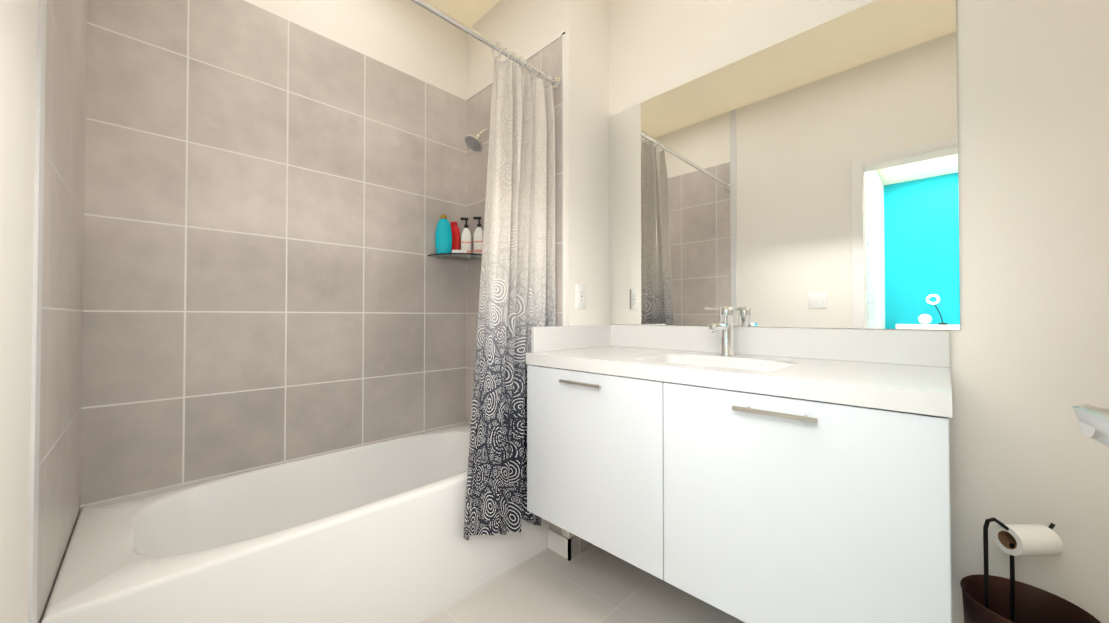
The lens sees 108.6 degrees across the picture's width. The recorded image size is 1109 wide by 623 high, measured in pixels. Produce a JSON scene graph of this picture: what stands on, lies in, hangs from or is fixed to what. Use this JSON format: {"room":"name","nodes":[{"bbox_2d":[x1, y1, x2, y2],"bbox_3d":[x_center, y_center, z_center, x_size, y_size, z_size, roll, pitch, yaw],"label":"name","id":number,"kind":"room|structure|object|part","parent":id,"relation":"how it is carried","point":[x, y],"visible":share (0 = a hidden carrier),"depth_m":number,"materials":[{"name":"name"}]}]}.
{"room":"bathroom","nodes":[
{"label":"bathroom","id":0,"kind":"room"},
{"bbox_2d":[0,0,86,622],"bbox_3d":[-0.371,-0.331,0.060,3.620,2.900,0.120,-1,-1,45],"label":"wall","id":1,"kind":"structure","parent":0,"point":[62,290],"depth_m":0.87,"materials":[{"name":"paint"}]},
{"bbox_2d":[28,0,46,622],"bbox_3d":[-1.038,-0.322,0.804,0.050,2.900,0.006,-1,-1,45],"label":"trim","id":2,"kind":"structure","parent":1,"relation":"attached to","point":[37,321],"depth_m":0.79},
{"bbox_2d":[80,0,466,510],"bbox_3d":[-1.167,-0.308,1.918,0.120,2.900,1.653,-1,-1,45],"label":"wall","id":3,"kind":"structure","parent":0,"point":[275,190],"depth_m":1.73,"materials":[{"name":"tile"}]},
{"bbox_2d":[426,0,500,26],"bbox_3d":[-0.940,-1.817,-0.414,3.740,0.060,5.552,-1,-1,45],"label":"ceiling","id":4,"kind":"structure","parent":0,"point":[470,13],"depth_m":2.31,"materials":[{"name":"paint"}]},
{"bbox_2d":[466,0,609,538],"bbox_3d":[-0.129,-0.302,2.360,0.980,2.900,0.432,-1,-1,45],"label":"wall","id":5,"kind":"structure","parent":0,"point":[524,29],"depth_m":2.01,"materials":[{"name":"paint"}]},
{"bbox_2d":[427,253,481,260],"bbox_3d":[-0.542,-0.315,2.279,0.260,0.016,0.260,-1,-1,45],"label":"glass corner shelf","id":6,"kind":"object","parent":5,"relation":"attached to","point":[464,256],"visible":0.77,"depth_m":2.28,"materials":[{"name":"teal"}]},
{"bbox_2d":[435,214,451,253],"bbox_3d":[-0.634,-0.439,2.282,0.073,0.231,0.086,-1,-1,45],"label":"bottle","id":7,"kind":"object","parent":6,"relation":"on","point":[443,238],"visible":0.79,"depth_m":2.26,"materials":[{"name":"teal plastic"}]},
{"bbox_2d":[451,222,459,251],"bbox_3d":[-0.591,-0.425,2.348,0.068,0.204,0.038,0,-1,4],"label":"bottle","id":8,"kind":"object","parent":6,"relation":"on","point":[455,229],"visible":0.62,"depth_m":2.33,"materials":[{"name":"red plastic"}]},
{"bbox_2d":[451,250,466,252],"bbox_3d":[-0.542,-0.336,2.270,0.084,0.024,0.054,0,-1,-18],"label":"soap bar","id":9,"kind":"object","parent":6,"relation":"on","point":[459,251],"visible":0.62,"depth_m":2.25,"materials":[{"name":"white"}]},
{"bbox_2d":[460,217,470,252],"bbox_3d":[-0.522,-0.437,2.348,0.064,0.229,0.047,0,-1,-13],"label":"pump bottle","id":10,"kind":"object","parent":6,"relation":"on","point":[466,239],"visible":0.85,"depth_m":2.33,"materials":[{"name":"white plastic"}]},
{"bbox_2d":[473,217,482,253],"bbox_3d":[-0.441,-0.438,2.324,0.064,0.229,0.047,0,-1,7],"label":"pump bottle","id":11,"kind":"object","parent":6,"relation":"on","point":[478,239],"visible":0.79,"depth_m":2.30,"materials":[{"name":"white plastic"}]},
{"bbox_2d":[464,128,489,152],"bbox_3d":[-0.371,-0.929,2.135,0.104,0.171,0.238,-1,-1,45],"label":"shower head","id":12,"kind":"object","parent":5,"relation":"attached to","point":[473,143],"visible":0.85,"depth_m":2.08},
{"bbox_2d":[411,0,559,88],"bbox_3d":[-0.529,-1.114,1.385,0.060,0.060,1.529,-1,-1,45],"label":"curtain rod","id":13,"kind":"object","parent":5,"relation":"attached to","point":[441,14],"visible":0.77,"depth_m":1.61,"materials":[{"name":"silver metal"}]},
{"bbox_2d":[463,42,556,540],"bbox_3d":[-0.175,-0.080,1.721,0.092,2.096,0.516,-1,-1,45],"label":"curtain","id":14,"kind":"object","parent":13,"relation":"hanging from","point":[517,293],"visible":0.88,"depth_m":1.70,"materials":[{"name":"fabric"}]},
{"bbox_2d":[466,32,564,536],"bbox_3d":[-0.249,-0.134,2.170,0.832,2.379,0.005,-1,-1,45],"label":"trim","id":15,"kind":"structure","parent":5,"relation":"attached to","point":[562,35],"depth_m":1.89,"materials":[{"name":"paint"}]},
{"bbox_2d":[530,325,609,352],"bbox_3d":[0.095,0.121,1.867,0.021,0.107,0.532,-1,-1,45],"label":"backsplash","id":16,"kind":"structure","parent":5,"relation":"attached to","point":[549,337],"depth_m":1.82,"materials":[{"name":"white stone"}]},
{"bbox_2d":[560,535,592,560],"bbox_3d":[0.162,1.098,1.953,0.042,0.090,0.309,-1,-1,45],"label":"baseboard","id":17,"kind":"structure","parent":5,"relation":"attached to","point":[567,548],"depth_m":1.86,"materials":[{"name":"paint"}]},
{"bbox_2d":[576,284,585,307],"bbox_3d":[0.128,-0.073,1.911,0.009,0.115,0.070,-1,-1,45],"label":"electrical outlet plate","id":18,"kind":"object","parent":5,"relation":"attached to","point":[580,295],"visible":1,"depth_m":1.91,"materials":[{"name":"white plastic"}]},
{"bbox_2d":[419,545,744,622],"bbox_3d":[-0.940,1.143,-0.452,3.740,0.060,5.552,-1,-1,45],"label":"floor","id":19,"kind":"structure","parent":0,"point":[593,584],"depth_m":1.58,"materials":[{"name":"tile"}]},
{"bbox_2d":[41,422,548,622],"bbox_3d":[-0.821,0.903,1.647,0.728,0.472,1.529,-1,-1,45],"label":"tub","id":20,"kind":"object","parent":19,"relation":"on","point":[370,532],"visible":0.75,"depth_m":1.38,"materials":[{"name":"white ceramic"}]},
{"bbox_2d":[960,517,1100,622],"bbox_3d":[1.173,0.825,0.985,0.238,0.611,0.238,-1,-1,45],"label":"toilet paper stand","id":21,"kind":"object","parent":19,"relation":"on","point":[987,597],"visible":1,"depth_m":1.01,"materials":[{"name":"brown metal"}]},
{"bbox_2d":[610,325,949,364],"bbox_3d":[0.730,0.118,1.630,1.260,0.107,0.020,-1,-1,45],"label":"backsplash","id":22,"kind":"structure","parent":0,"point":[903,347],"depth_m":1.43,"materials":[{"name":"white stone"}]},
{"bbox_2d":[609,0,1108,622],"bbox_3d":[1.312,-0.317,1.158,2.760,2.900,0.125,-1,-1,45],"label":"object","id":23,"kind":"structure","parent":0,"point":[1029,354],"depth_m":1.24,"materials":[{"name":"paint"}]},
{"bbox_2d":[526,361,951,622],"bbox_3d":[0.522,0.521,1.414,1.254,0.610,0.612,-1,-1,45],"label":"bathroom vanity","id":24,"kind":"object","parent":23,"relation":"attached to","point":[781,475],"depth_m":1.04,"materials":[{"name":"white paint"}]},
{"bbox_2d":[526,345,951,408],"bbox_3d":[0.533,0.193,1.428,1.260,0.047,0.582,-1,-1,45],"label":"countertop","id":25,"kind":"structure","parent":24,"relation":"on","point":[928,386],"depth_m":1.14,"materials":[{"name":"white stone"}]},
{"bbox_2d":[705,306,733,355],"bbox_3d":[0.614,0.075,1.540,0.112,0.190,0.162,-1,-1,45],"label":"faucet","id":26,"kind":"object","parent":25,"relation":"on","point":[724,326],"visible":1,"depth_m":1.53,"materials":[{"name":"silver metal"}]},
{"bbox_3d":[0.745,-0.483,1.634,1.278,1.088,0.004,-1,-1,45],"label":"mirror","id":27,"kind":"part","parent":23,"relation":"part of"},
{"bbox_2d":[1072,404,1108,446],"bbox_3d":[0.299,0.038,0.013,0.155,2.140,0.744,0,-1,34],"label":"door","id":28,"kind":"structure","parent":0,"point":[1094,422],"depth_m":0.30,"materials":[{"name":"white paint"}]}
]}

